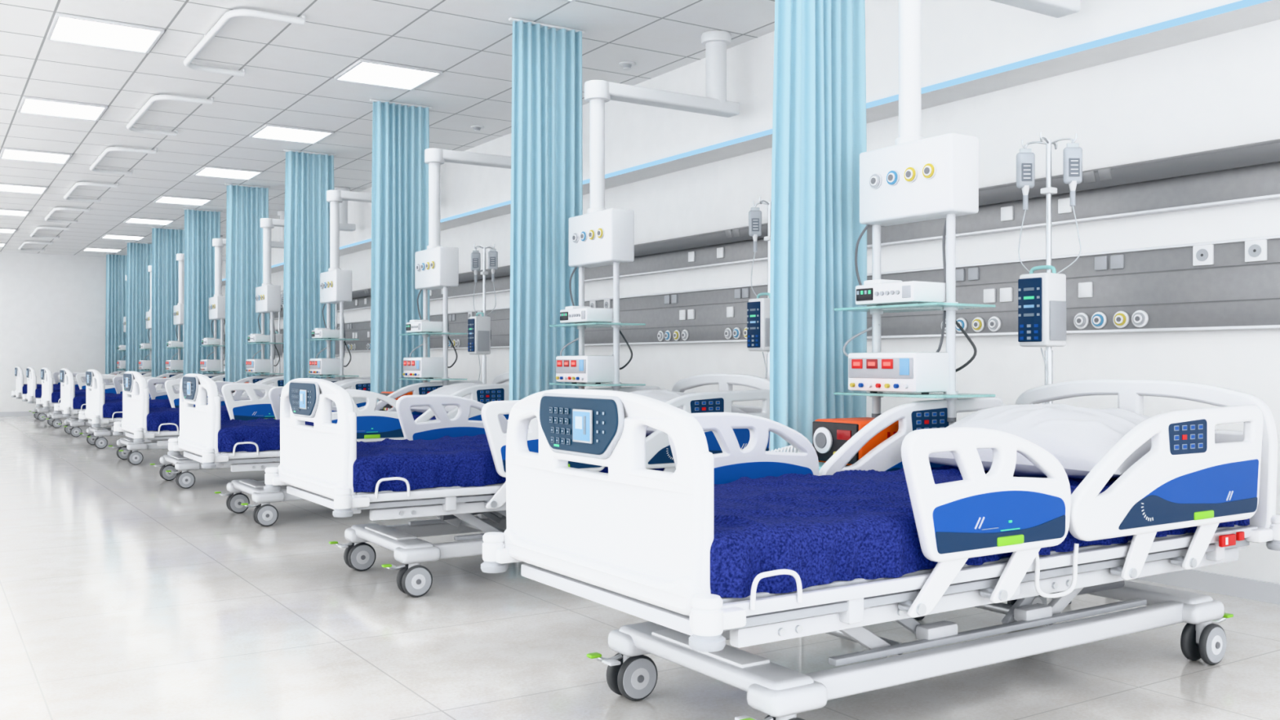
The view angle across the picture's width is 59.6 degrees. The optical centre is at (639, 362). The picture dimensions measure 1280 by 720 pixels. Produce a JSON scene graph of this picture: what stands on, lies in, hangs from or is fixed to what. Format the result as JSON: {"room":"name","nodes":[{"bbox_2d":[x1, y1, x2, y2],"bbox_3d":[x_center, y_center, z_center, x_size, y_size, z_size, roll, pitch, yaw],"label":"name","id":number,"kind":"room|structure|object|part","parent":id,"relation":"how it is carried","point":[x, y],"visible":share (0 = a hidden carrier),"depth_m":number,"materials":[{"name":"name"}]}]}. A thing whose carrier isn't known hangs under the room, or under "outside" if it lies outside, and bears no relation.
{"room":"hospital room","nodes":[
{"label":"hospital room","id":0,"kind":"room"},
{"bbox_2d":[0,242,6,247],"bbox_3d":[-10.729,-1.942,18.297,0.565,0.016,0.565,0,0,-33],"label":"ceiling light","id":1,"kind":"object","parent":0,"point":[2,244],"depth_m":18.36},
{"bbox_2d":[0,251,106,412],"bbox_3d":[-11.939,-0.510,19.283,8.100,3.120,0.150,0,0,-33],"label":"wall","id":2,"kind":"structure","parent":0,"point":[53,306],"depth_m":20.05,"materials":[{"name":"paint"}]},
{"bbox_2d":[0,411,48,416],"bbox_3d":[-11.900,0.910,19.209,8.085,0.080,0.015,0,0,-33],"label":"baseboard","id":3,"kind":"structure","parent":2,"relation":"attached to","point":[10,413],"depth_m":19.77,"materials":[{"name":"white ceramic"}]},
{"bbox_2d":[0,0,774,256],"bbox_3d":[-5.059,-2.010,8.399,7.830,0.120,25.600,0,0,-33],"label":"ceiling","id":4,"kind":"structure","parent":0,"point":[288,80],"depth_m":7.71,"materials":[{"name":"tile"}]},
{"bbox_2d":[0,227,17,233],"bbox_3d":[-9.469,-1.942,16.349,0.565,0.016,0.565,0,0,-33],"label":"ceiling light","id":5,"kind":"object","parent":4,"relation":"in","point":[6,230],"depth_m":16.43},
{"bbox_2d":[0,208,30,216],"bbox_3d":[-8.209,-1.942,14.401,0.565,0.016,0.565,0,0,-33],"label":"ceiling light","id":6,"kind":"object","parent":4,"relation":"in","point":[2,211],"depth_m":14.46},
{"bbox_2d":[0,182,48,194],"bbox_3d":[-6.949,-1.942,12.453,0.565,0.016,0.565,0,0,-33],"label":"ceiling light","id":7,"kind":"object","parent":4,"relation":"in","point":[14,188],"depth_m":12.49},
{"bbox_2d":[17,240,53,251],"bbox_3d":[-9.984,-1.923,18.427,0.412,0.051,1.400,0,0,-33],"label":"rail","id":8,"kind":"object","parent":4,"relation":"attached to","point":[24,243],"visible":1,"depth_m":17.97,"materials":[{"name":"white"}]},
{"bbox_2d":[0,147,72,164],"bbox_3d":[-5.688,-1.942,10.505,0.565,0.016,0.565,0,0,-33],"label":"ceiling light","id":9,"kind":"object","parent":4,"relation":"in","point":[11,153],"depth_m":10.48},
{"bbox_2d":[30,226,70,239],"bbox_3d":[-8.724,-1.923,16.479,0.412,0.051,1.400,0,0,-33],"label":"rail","id":10,"kind":"object","parent":4,"relation":"attached to","point":[32,235],"visible":1,"depth_m":16.02,"materials":[{"name":"white"}]},
{"bbox_2d":[17,96,107,120],"bbox_3d":[-4.428,-1.942,8.557,0.565,0.016,0.565,0,0,-33],"label":"ceiling light","id":11,"kind":"object","parent":4,"relation":"in","point":[31,105],"depth_m":8.55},
{"bbox_2d":[44,207,90,223],"bbox_3d":[-7.464,-1.923,14.531,0.412,0.051,1.400,0,0,-33],"label":"rail","id":12,"kind":"object","parent":4,"relation":"attached to","point":[51,213],"visible":1,"depth_m":14.10,"materials":[{"name":"white"}]},
{"bbox_2d":[63,182,118,203],"bbox_3d":[-6.204,-1.923,12.583,0.412,0.051,1.400,0,0,-33],"label":"rail","id":13,"kind":"object","parent":4,"relation":"attached to","point":[66,197],"visible":1,"depth_m":12.17,"materials":[{"name":"white"}]},
{"bbox_2d":[82,247,122,252],"bbox_3d":[-9.268,-1.942,19.242,0.565,0.016,0.565,0,0,-33],"label":"ceiling light","id":14,"kind":"object","parent":4,"relation":"in","point":[87,249],"depth_m":19.24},
{"bbox_2d":[46,13,164,53],"bbox_3d":[-3.168,-1.942,6.609,0.565,0.016,0.565,0,0,-33],"label":"ceiling light","id":15,"kind":"object","parent":4,"relation":"in","point":[64,28],"depth_m":6.60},
{"bbox_2d":[105,253,127,374],"bbox_3d":[-9.357,-0.610,20.080,0.480,2.679,0.098,0,0,-33],"label":"privacy curtain","id":16,"kind":"object","parent":4,"relation":"hanging from","point":[116,264],"visible":0.56,"depth_m":20.04,"materials":[{"name":"fabric"}]},
{"bbox_2d":[116,355,125,369],"label":"pendant","id":17,"kind":"object","parent":4,"relation":"hanging from","point":[121,365],"depth_m":19.58,"materials":[{"name":"white plastic"}]},
{"bbox_2d":[117,345,125,351],"label":"pendant","id":18,"kind":"object","parent":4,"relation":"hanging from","point":[121,348],"depth_m":19.60,"materials":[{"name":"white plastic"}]},
{"bbox_2d":[100,233,146,239],"bbox_3d":[-8.008,-1.942,17.294,0.565,0.016,0.565,0,0,-33],"label":"ceiling light","id":19,"kind":"object","parent":4,"relation":"in","point":[106,236],"depth_m":17.29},
{"bbox_2d":[89,146,156,175],"bbox_3d":[-4.944,-1.923,10.635,0.412,0.051,1.400,0,0,-33],"label":"rail","id":20,"kind":"object","parent":4,"relation":"attached to","point":[100,157],"visible":1,"depth_m":10.24,"materials":[{"name":"white"}]},
{"bbox_2d":[123,316,125,332],"label":"pendant","id":21,"kind":"object","parent":4,"relation":"hanging from","point":[124,317],"depth_m":19.84,"materials":[{"name":"white plastic"}]},
{"bbox_2d":[124,241,151,372],"bbox_3d":[-8.098,-0.609,18.133,0.478,2.678,0.092,0,0,-33],"label":"privacy curtain","id":22,"kind":"object","parent":4,"relation":"hanging from","point":[139,254],"visible":0.42,"depth_m":18.09,"materials":[{"name":"fabric"}]},
{"bbox_2d":[137,265,151,371],"bbox_3d":[-7.473,-0.868,18.072,1.157,2.165,0.585,0,0,-33],"label":"pendant","id":23,"kind":"object","parent":4,"relation":"hanging from","point":[143,364],"visible":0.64,"depth_m":17.75,"materials":[{"name":"white plastic"}]},
{"bbox_2d":[123,217,174,225],"bbox_3d":[-6.748,-1.942,15.346,0.565,0.016,0.565,0,0,-33],"label":"ceiling light","id":24,"kind":"object","parent":4,"relation":"in","point":[131,220],"depth_m":15.29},
{"bbox_2d":[150,226,184,377],"bbox_3d":[-6.838,-0.610,16.185,0.480,2.679,0.095,0,0,-32],"label":"privacy curtain","id":25,"kind":"object","parent":4,"relation":"hanging from","point":[168,242],"visible":0.65,"depth_m":16.14,"materials":[{"name":"fabric"}]},
{"bbox_2d":[126,94,213,136],"bbox_3d":[-3.684,-1.923,8.688,0.412,0.051,1.400,0,0,-33],"label":"rail","id":26,"kind":"object","parent":4,"relation":"attached to","point":[150,102],"visible":1,"depth_m":8.30,"materials":[{"name":"white"}]},
{"bbox_2d":[153,195,212,205],"bbox_3d":[-5.488,-1.942,13.398,0.565,0.016,0.565,0,0,-33],"label":"ceiling light","id":27,"kind":"object","parent":4,"relation":"in","point":[163,198],"depth_m":13.37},
{"bbox_2d":[164,253,226,373],"bbox_3d":[-6.213,-0.868,16.124,1.157,2.165,0.585,0,0,-33],"label":"pendant","id":28,"kind":"object","parent":4,"relation":"hanging from","point":[177,366],"visible":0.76,"depth_m":15.86,"materials":[{"name":"white plastic"}]},
{"bbox_3d":[-6.165,-1.385,16.164,1.032,1.130,0.180,0,0,-33],"label":"arm","id":29,"kind":"part","parent":28,"relation":"part of","materials":[{"name":"white plastic"}]},
{"bbox_2d":[182,208,222,376],"bbox_3d":[-5.573,-0.609,14.229,0.478,2.678,0.102,0,0,-33],"label":"privacy curtain","id":30,"kind":"object","parent":4,"relation":"hanging from","point":[201,227],"visible":0.61,"depth_m":14.20,"materials":[{"name":"fabric"}]},
{"bbox_2d":[199,238,226,374],"label":"pendant","id":31,"kind":"object","parent":4,"relation":"hanging from","point":[216,312],"depth_m":13.84,"materials":[{"name":"white plastic"}]},
{"bbox_2d":[193,165,262,180],"bbox_3d":[-4.227,-1.942,11.450,0.565,0.016,0.565,0,0,-33],"label":"ceiling light","id":32,"kind":"object","parent":4,"relation":"in","point":[206,171],"depth_m":11.42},
{"bbox_2d":[183,8,305,77],"bbox_3d":[-2.423,-1.923,6.740,0.412,0.051,1.400,0,0,-33],"label":"rail","id":33,"kind":"object","parent":4,"relation":"attached to","point":[207,37],"visible":1,"depth_m":6.36,"materials":[{"name":"white"}]},
{"bbox_2d":[224,183,270,382],"bbox_3d":[-4.319,-0.610,12.291,0.481,2.679,0.094,0,0,-33],"label":"privacy curtain","id":34,"kind":"object","parent":4,"relation":"hanging from","point":[246,205],"visible":0.61,"depth_m":12.25,"materials":[{"name":"fabric"}]},
{"bbox_2d":[244,217,284,377],"label":"pendant","id":35,"kind":"object","parent":4,"relation":"hanging from","point":[268,296],"depth_m":11.90,"materials":[{"name":"white plastic"}]},
{"bbox_2d":[248,124,333,144],"bbox_3d":[-2.967,-1.942,9.502,0.565,0.016,0.565,0,0,-33],"label":"ceiling light","id":36,"kind":"object","parent":4,"relation":"in","point":[268,131],"depth_m":9.50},
{"bbox_2d":[283,149,336,386],"bbox_3d":[-3.057,-0.610,10.341,0.481,2.679,0.104,0,0,-33],"label":"privacy curtain","id":37,"kind":"object","parent":4,"relation":"hanging from","point":[308,177],"visible":0.65,"depth_m":10.30,"materials":[{"name":"fabric"}]},
{"bbox_2d":[306,190,371,380],"bbox_3d":[-2.432,-0.868,10.280,1.157,2.165,0.585,0,0,-33],"label":"pendant","id":38,"kind":"object","parent":4,"relation":"hanging from","point":[335,284],"visible":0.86,"depth_m":9.98,"materials":[{"name":"white plastic"}]},
{"bbox_3d":[-2.384,-1.385,10.320,1.032,1.130,0.180,0,0,-33],"label":"arm","id":39,"kind":"part","parent":38,"relation":"part of","materials":[{"name":"white plastic"}]},
{"bbox_2d":[333,58,442,90],"bbox_3d":[-1.707,-1.942,7.554,0.565,0.016,0.565,0,0,-33],"label":"ceiling light","id":40,"kind":"object","parent":4,"relation":"in","point":[367,72],"depth_m":7.53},
{"bbox_2d":[369,98,431,402],"bbox_3d":[-1.796,-0.610,8.391,0.481,2.679,0.103,0,0,-33],"label":"privacy curtain","id":41,"kind":"object","parent":4,"relation":"hanging from","point":[400,134],"visible":0.75,"depth_m":8.36,"materials":[{"name":"fabric"}]},
{"bbox_2d":[399,147,511,386],"bbox_3d":[-1.172,-0.868,8.332,1.157,2.165,0.585,0,0,-33],"label":"pendant","id":42,"kind":"object","parent":4,"relation":"hanging from","point":[436,267],"visible":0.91,"depth_m":8.06,"materials":[{"name":"white plastic"}]},
{"bbox_3d":[-1.124,-1.385,8.372,1.032,1.130,0.180,0,0,-33],"label":"arm","id":43,"kind":"part","parent":42,"relation":"part of","materials":[{"name":"white plastic"}]},
{"bbox_2d":[471,124,484,132],"bbox_3d":[-1.343,-1.930,9.219,0.110,0.040,0.110,0,0,-33],"label":"smoke detector","id":44,"kind":"object","parent":4,"relation":"attached to","point":[477,127],"visible":1,"depth_m":9.20,"materials":[{"name":"white plastic"}]},
{"bbox_2d":[508,17,584,415],"bbox_3d":[-0.535,-0.610,6.444,0.482,2.679,0.095,0,0,-33],"label":"privacy curtain","id":45,"kind":"object","parent":4,"relation":"hanging from","point":[547,158],"visible":0.74,"depth_m":6.42,"materials":[{"name":"fabric"}]},
{"bbox_2d":[618,61,635,70],"bbox_3d":[-0.083,-1.930,7.271,0.110,0.040,0.110,0,0,-33],"label":"smoke detector","id":46,"kind":"object","parent":4,"relation":"attached to","point":[627,65],"visible":1,"depth_m":7.25,"materials":[{"name":"white plastic"}]},
{"bbox_2d":[549,30,739,391],"bbox_3d":[0.088,-0.868,6.384,1.157,2.165,0.585,0,0,-33],"label":"pendant","id":47,"kind":"object","parent":4,"relation":"hanging from","point":[601,237],"visible":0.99,"depth_m":6.14,"materials":[{"name":"white plastic"}]},
{"bbox_3d":[0.136,-1.385,6.424,1.032,1.130,0.180,0,0,-33],"label":"arm","id":48,"kind":"part","parent":47,"relation":"part of","materials":[{"name":"white plastic"}]},
{"bbox_2d":[769,0,866,452],"bbox_3d":[0.722,-0.609,4.499,0.478,2.678,0.094,0,0,-33],"label":"privacy curtain","id":49,"kind":"object","parent":4,"relation":"hanging from","point":[819,124],"visible":0.73,"depth_m":4.46,"materials":[{"name":"fabric"}]},
{"bbox_2d":[833,0,1079,422],"bbox_3d":[1.348,-0.868,4.436,1.157,2.165,0.585,0,0,-33],"label":"pendant","id":50,"kind":"object","parent":4,"relation":"hanging from","point":[915,179],"visible":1,"depth_m":4.12,"materials":[{"name":"white plastic"}]},
{"bbox_3d":[1.397,-1.385,4.476,1.032,1.130,0.180,0,0,-33],"label":"arm","id":51,"kind":"part","parent":50,"relation":"part of","materials":[{"name":"white plastic"}]},
{"bbox_2d":[0,415,1279,719],"bbox_3d":[-4.945,1.000,8.473,8.100,0.100,25.600,0,0,-33],"label":"floor","id":52,"kind":"structure","parent":0,"point":[127,592],"depth_m":3.85,"materials":[{"name":"stone"}]},
{"bbox_2d":[11,366,125,421],"bbox_3d":[-9.288,0.504,18.877,2.286,0.891,1.076,0,0,-33],"label":"hospital bed","id":53,"kind":"object","parent":52,"relation":"on","point":[20,388],"visible":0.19,"depth_m":18.19,"materials":[{"name":"white plastic"}]},
{"bbox_3d":[-10.207,0.305,18.331,0.096,0.478,0.924,0,0,-33],"label":"footboard","id":54,"kind":"part","parent":53,"relation":"part of","materials":[{"name":"white plastic"}]},
{"bbox_3d":[-9.284,0.427,18.880,2.090,0.163,0.905,0,0,-33],"label":"blanketed mattress","id":55,"kind":"part","parent":53,"relation":"part of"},
{"bbox_3d":[-9.200,0.707,18.934,1.996,0.264,0.750,0,0,-33],"label":"frame","id":56,"kind":"part","parent":53,"relation":"part of","materials":[{"name":"white metal"}]},
{"bbox_2d":[22,367,151,427],"bbox_3d":[-8.028,0.504,16.929,2.286,0.891,1.076,0,0,-33],"label":"hospital bed","id":57,"kind":"object","parent":52,"relation":"on","point":[33,392],"visible":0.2,"depth_m":16.24,"materials":[{"name":"white plastic"}]},
{"bbox_3d":[-8.947,0.305,16.383,0.096,0.478,0.924,0,0,-33],"label":"footboard","id":58,"kind":"part","parent":57,"relation":"part of","materials":[{"name":"white plastic"}]},
{"bbox_3d":[-8.024,0.427,16.932,2.090,0.163,0.905,0,0,-33],"label":"blanketed mattress","id":59,"kind":"part","parent":57,"relation":"part of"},
{"bbox_3d":[-7.940,0.707,16.986,1.996,0.264,0.750,0,0,-33],"label":"frame","id":60,"kind":"part","parent":57,"relation":"part of","materials":[{"name":"white metal"}]},
{"bbox_2d":[35,367,225,436],"bbox_3d":[-6.768,0.504,14.982,2.286,0.891,1.076,0,0,-33],"label":"hospital bed","id":61,"kind":"object","parent":52,"relation":"on","point":[50,397],"visible":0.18,"depth_m":14.31,"materials":[{"name":"white plastic"}]},
{"bbox_3d":[-7.687,0.305,14.435,0.096,0.478,0.924,0,0,-33],"label":"footboard","id":62,"kind":"part","parent":61,"relation":"part of","materials":[{"name":"white plastic"}]},
{"bbox_3d":[-6.766,0.534,14.978,2.130,0.173,0.976,0,0,-33],"label":"deck frame","id":63,"kind":"part","parent":61,"relation":"part of","materials":[{"name":"white metal"}]},
{"bbox_3d":[-6.764,0.427,14.984,2.090,0.163,0.905,0,0,-33],"label":"blanketed mattress","id":64,"kind":"part","parent":61,"relation":"part of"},
{"bbox_3d":[-6.680,0.707,15.039,1.996,0.264,0.750,0,0,-33],"label":"frame","id":65,"kind":"part","parent":61,"relation":"part of","materials":[{"name":"white metal"}]},
{"bbox_2d":[53,368,275,448],"bbox_3d":[-5.508,0.504,13.034,2.286,0.891,1.076,0,0,-33],"label":"hospital bed","id":66,"kind":"object","parent":52,"relation":"on","point":[70,404],"visible":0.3,"depth_m":12.35,"materials":[{"name":"white plastic"}]},
{"bbox_3d":[-6.427,0.305,12.487,0.096,0.478,0.924,0,0,-33],"label":"footboard","id":67,"kind":"part","parent":66,"relation":"part of","materials":[{"name":"white plastic"}]},
{"bbox_3d":[-5.506,0.534,13.030,2.130,0.173,0.976,0,0,-33],"label":"deck frame","id":68,"kind":"part","parent":66,"relation":"part of","materials":[{"name":"white metal"}]},
{"bbox_3d":[-5.503,0.427,13.036,2.090,0.163,0.905,0,0,-33],"label":"blanketed mattress","id":69,"kind":"part","parent":66,"relation":"part of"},
{"bbox_3d":[-5.420,0.707,13.091,1.996,0.264,0.750,0,0,-33],"label":"frame","id":70,"kind":"part","parent":66,"relation":"part of","materials":[{"name":"white metal"}]},
{"bbox_2d":[78,369,337,464],"bbox_3d":[-4.248,0.504,11.086,2.286,0.891,1.076,0,0,-33],"label":"hospital bed","id":71,"kind":"object","parent":52,"relation":"on","point":[100,411],"visible":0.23,"depth_m":10.43,"materials":[{"name":"white plastic"}]},
{"bbox_3d":[-5.167,0.305,10.539,0.096,0.478,0.924,0,0,-33],"label":"footboard","id":72,"kind":"part","parent":71,"relation":"part of","materials":[{"name":"white plastic"}]},
{"bbox_3d":[-4.245,0.534,11.082,2.130,0.173,0.976,0,0,-33],"label":"deck frame","id":73,"kind":"part","parent":71,"relation":"part of","materials":[{"name":"white metal"}]},
{"bbox_3d":[-4.243,0.427,11.088,2.090,0.163,0.905,0,0,-33],"label":"blanketed mattress","id":74,"kind":"part","parent":71,"relation":"part of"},
{"bbox_3d":[-4.160,0.707,11.143,1.996,0.264,0.750,0,0,-33],"label":"frame","id":75,"kind":"part","parent":71,"relation":"part of","materials":[{"name":"white metal"}]},
{"bbox_2d":[242,375,282,393],"bbox_3d":[-3.705,0.254,11.437,0.520,0.228,0.820,-10,5,-34],"label":"pillow","id":76,"kind":"object","parent":71,"relation":"on","point":[266,379],"depth_m":11.38,"materials":[{"name":"white fabric"}]},
{"bbox_2d":[112,371,370,488],"bbox_3d":[-2.987,0.504,9.138,2.286,0.891,1.076,0,0,-33],"label":"hospital bed","id":77,"kind":"object","parent":52,"relation":"on","point":[141,423],"visible":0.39,"depth_m":8.50,"materials":[{"name":"white plastic"}]},
{"bbox_3d":[-3.906,0.305,8.591,0.096,0.478,0.924,0,0,-33],"label":"footboard","id":78,"kind":"part","parent":77,"relation":"part of","materials":[{"name":"white plastic"}]},
{"bbox_3d":[-2.985,0.534,9.134,2.130,0.173,0.976,0,0,-33],"label":"deck frame","id":79,"kind":"part","parent":77,"relation":"part of","materials":[{"name":"white metal"}]},
{"bbox_3d":[-2.983,0.427,9.140,2.090,0.163,0.905,0,0,-33],"label":"blanketed mattress","id":80,"kind":"part","parent":77,"relation":"part of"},
{"bbox_3d":[-2.899,0.707,9.195,1.996,0.264,0.750,0,0,-33],"label":"frame","id":81,"kind":"part","parent":77,"relation":"part of","materials":[{"name":"white metal"}]},
{"bbox_2d":[332,378,361,401],"bbox_3d":[-2.445,0.254,9.489,0.520,0.228,0.820,-10,5,-34],"label":"pillow","id":82,"kind":"object","parent":77,"relation":"on","point":[340,382],"depth_m":9.43,"materials":[{"name":"white fabric"}]},
{"bbox_2d":[273,290,283,373],"bbox_3d":[-4.646,0.006,14.362,0.518,1.883,0.494,0,0,-33],"label":"stand","id":83,"kind":"object","parent":52,"relation":"on","point":[278,336],"visible":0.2,"depth_m":14.28,"materials":[{"name":"white metal"}]},
{"bbox_2d":[335,303,339,377],"bbox_3d":[-3.385,0.006,12.414,0.511,1.883,0.489,0,0,-33],"label":"stand","id":84,"kind":"object","parent":52,"relation":"on","point":[337,343],"visible":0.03,"depth_m":12.34,"materials":[{"name":"white metal"}]},
{"bbox_2d":[167,371,509,526],"bbox_3d":[-1.727,0.504,7.190,2.286,0.891,1.076,0,0,-33],"label":"hospital bed","id":85,"kind":"object","parent":52,"relation":"on","point":[206,439],"visible":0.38,"depth_m":6.64,"materials":[{"name":"white plastic"}]},
{"bbox_3d":[-2.646,0.305,6.643,0.096,0.478,0.924,0,0,-33],"label":"footboard","id":86,"kind":"part","parent":85,"relation":"part of","materials":[{"name":"white plastic"}]},
{"bbox_3d":[-1.725,0.534,7.186,2.130,0.173,0.976,0,0,-33],"label":"deck frame","id":87,"kind":"part","parent":85,"relation":"part of","materials":[{"name":"white metal"}]},
{"bbox_3d":[-1.639,0.707,7.247,1.996,0.264,0.750,0,0,-33],"label":"frame","id":88,"kind":"part","parent":85,"relation":"part of","materials":[{"name":"white metal"}]},
{"bbox_3d":[-1.723,0.427,7.192,2.090,0.163,0.905,0,0,-33],"label":"blanketed mattress","id":89,"kind":"part","parent":85,"relation":"part of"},
{"bbox_2d":[410,382,479,413],"bbox_3d":[-1.185,0.254,7.541,0.520,0.228,0.820,-10,5,-34],"label":"pillow","id":90,"kind":"object","parent":85,"relation":"on","point":[449,389],"depth_m":7.48,"materials":[{"name":"white fabric"}]},
{"bbox_3d":[-0.812,0.297,7.782,0.040,0.476,0.989,0,0,-33],"label":"headboard","id":91,"kind":"part","parent":85,"relation":"part of","materials":[{"name":"white plastic"}]},
{"bbox_2d":[357,391,412,410],"bbox_3d":[-1.757,0.580,8.037,0.490,0.740,0.345,0,0,-33],"label":"trolley","id":92,"kind":"object","parent":52,"relation":"on","point":[388,406],"visible":0.12,"depth_m":7.92,"materials":[{"name":"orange plastic"}]},
{"bbox_2d":[467,244,497,384],"bbox_3d":[-1.249,0.006,8.890,0.518,1.883,0.494,0,0,-33],"label":"stand","id":93,"kind":"object","parent":52,"relation":"on","point":[479,332],"visible":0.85,"depth_m":8.81,"materials":[{"name":"white plastic"}]},
{"bbox_2d":[263,373,769,597],"bbox_3d":[-0.467,0.504,5.242,2.286,0.891,1.076,0,0,-33],"label":"hospital bed","id":94,"kind":"object","parent":52,"relation":"on","point":[443,460],"visible":0.52,"depth_m":4.64,"materials":[{"name":"white plastic"}]},
{"bbox_3d":[-1.386,0.305,4.695,0.096,0.478,0.924,0,0,-33],"label":"footboard","id":95,"kind":"part","parent":94,"relation":"part of","materials":[{"name":"white plastic"}]},
{"bbox_3d":[-0.465,0.534,5.238,2.130,0.173,0.976,0,0,-33],"label":"deck frame","id":96,"kind":"part","parent":94,"relation":"part of","materials":[{"name":"white metal"}]},
{"bbox_3d":[-0.379,0.707,5.299,1.996,0.264,0.750,0,0,-33],"label":"frame","id":97,"kind":"part","parent":94,"relation":"part of","materials":[{"name":"white metal"}]},
{"bbox_3d":[-0.463,0.427,5.244,2.090,0.163,0.905,0,0,-33],"label":"blanketed mattress","id":98,"kind":"part","parent":94,"relation":"part of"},
{"bbox_2d":[629,389,746,435],"bbox_3d":[0.075,0.254,5.593,0.520,0.228,0.820,-10,5,-34],"label":"pillow","id":99,"kind":"object","parent":94,"relation":"on","point":[664,395],"depth_m":5.46,"materials":[{"name":"white fabric"}]},
{"bbox_3d":[0.448,0.297,5.834,0.040,0.476,0.989,0,0,-33],"label":"headboard","id":100,"kind":"part","parent":94,"relation":"part of","materials":[{"name":"white plastic"}]},
{"bbox_2d":[746,196,771,379],"bbox_3d":[0.732,0.006,6.418,0.511,1.883,0.489,0,0,-33],"label":"stand","id":101,"kind":"object","parent":52,"relation":"on","point":[758,308],"visible":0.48,"depth_m":6.37,"materials":[{"name":"white metal"}]},
{"bbox_2d":[768,417,924,620],"bbox_3d":[0.763,0.580,4.141,0.490,0.740,0.345,0,0,-33],"label":"trolley","id":102,"kind":"object","parent":52,"relation":"on","point":[828,435],"visible":0.24,"depth_m":4.05,"materials":[{"name":"orange"}]},
{"bbox_3d":[0.812,0.650,4.134,0.415,0.600,0.280,0,0,-33],"label":"cart frame","id":103,"kind":"part","parent":102,"relation":"part of","materials":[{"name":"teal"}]},
{"bbox_2d":[480,379,1279,719],"bbox_3d":[0.793,0.504,3.294,2.286,0.891,1.076,0,0,-33],"label":"hospital bed","id":104,"kind":"object","parent":52,"relation":"on","point":[1024,504],"visible":1,"depth_m":2.88,"materials":[{"name":"white plastic"}]},
{"bbox_3d":[-0.126,0.305,2.747,0.096,0.478,0.924,0,0,-33],"label":"footboard","id":105,"kind":"part","parent":104,"relation":"part of","materials":[{"name":"white plastic"}]},
{"bbox_3d":[0.795,0.534,3.290,2.130,0.173,0.976,0,0,-33],"label":"deck frame","id":106,"kind":"part","parent":104,"relation":"part of","materials":[{"name":"white metal"}]},
{"bbox_3d":[0.881,0.707,3.351,1.996,0.264,0.750,0,0,-33],"label":"frame","id":107,"kind":"part","parent":104,"relation":"part of","materials":[{"name":"white metal"}]},
{"bbox_3d":[0.797,0.427,3.296,2.090,0.163,0.905,0,0,-33],"label":"blanketed mattress","id":108,"kind":"part","parent":104,"relation":"part of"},
{"bbox_2d":[900,403,1215,479],"bbox_3d":[1.335,0.254,3.645,0.520,0.228,0.820,-10,5,-34],"label":"pillow","id":109,"kind":"object","parent":104,"relation":"on","point":[1078,437],"depth_m":3.46,"materials":[{"name":"white fabric"}]},
{"bbox_3d":[1.708,0.297,3.886,0.040,0.476,0.989,0,0,-33],"label":"headboard","id":110,"kind":"part","parent":104,"relation":"part of","materials":[{"name":"white plastic"}]},
{"bbox_2d":[1016,132,1082,604],"bbox_3d":[1.680,0.006,4.639,0.518,1.883,0.494,0,0,-33],"label":"stand","id":111,"kind":"object","parent":52,"relation":"on","point":[1042,296],"visible":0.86,"depth_m":4.56,"materials":[{"name":"silver metal"}]},
{"bbox_2d":[222,19,1279,583],"bbox_3d":[-1.523,-0.510,10.776,0.150,3.120,25.750,0,0,-33],"label":"wall","id":112,"kind":"structure","parent":0,"point":[1221,91],"depth_m":5.28,"materials":[{"name":"paint"}]},
{"bbox_2d":[223,138,1279,355],"bbox_3d":[-1.725,-0.503,10.847,0.114,0.740,25.688,0,0,-33],"label":"wall panel","id":113,"kind":"object","parent":112,"relation":"attached to","point":[1233,284],"visible":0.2,"depth_m":5.16,"materials":[{"name":"grey metal"}]},
{"bbox_2d":[1135,568,1279,604],"bbox_3d":[-1.551,0.910,10.668,0.015,0.080,25.600,0,0,-33],"label":"baseboard","id":114,"kind":"structure","parent":112,"relation":"attached to","point":[1224,584],"depth_m":4.57,"materials":[{"name":"white ceramic"}]},
{"bbox_2d":[222,0,1279,285],"bbox_3d":[-1.658,-1.710,10.599,0.270,0.720,25.600,0,0,-33],"label":"wall","id":115,"kind":"structure","parent":0,"point":[960,38],"depth_m":5.87,"materials":[{"name":"paint"}]},
{"bbox_2d":[271,226,284,248],"label":"pendant","id":116,"kind":"object","parent":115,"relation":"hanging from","point":[280,244],"depth_m":14.35,"materials":[{"name":"white plastic"}]},
{"bbox_3d":[-4.904,-1.385,14.216,1.032,1.130,0.180,0,0,-33],"label":"arm","id":117,"kind":"part","parent":116,"relation":"part of","materials":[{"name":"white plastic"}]},
{"bbox_2d":[339,200,355,231],"label":"pendant","id":118,"kind":"object","parent":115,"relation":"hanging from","point":[344,225],"depth_m":12.43,"materials":[{"name":"white plastic"}]},
{"bbox_3d":[-3.644,-1.385,12.268,1.032,1.130,0.180,0,0,-33],"label":"arm","id":119,"kind":"part","parent":118,"relation":"part of","materials":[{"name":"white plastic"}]},
{"bbox_2d":[440,200,511,222],"bbox_3d":[-1.505,-1.360,10.107,0.008,0.030,1.515,0,0,-33],"label":"light","id":120,"kind":"object","parent":115,"relation":"attached to","point":[508,202],"depth_m":10.05,"materials":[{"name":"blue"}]},
{"bbox_2d":[604,128,772,178],"bbox_3d":[0.265,-1.360,7.371,0.008,0.029,1.896,0,0,-33],"label":"light","id":121,"kind":"object","parent":115,"relation":"attached to","point":[767,132],"depth_m":7.24,"materials":[{"name":"blue"}]},
{"bbox_2d":[866,94,898,108],"bbox_3d":[1.266,-1.360,5.823,0.008,0.029,0.229,0,0,-33],"label":"light","id":122,"kind":"object","parent":115,"relation":"attached to","point":[894,98],"depth_m":5.82,"materials":[{"name":"blue"}]},
{"bbox_2d":[921,0,1271,93],"bbox_3d":[1.881,-1.360,4.872,0.008,0.030,1.715,0,0,-33],"label":"light","id":123,"kind":"object","parent":115,"relation":"attached to","point":[1172,23],"depth_m":4.74,"materials":[{"name":"blue"}]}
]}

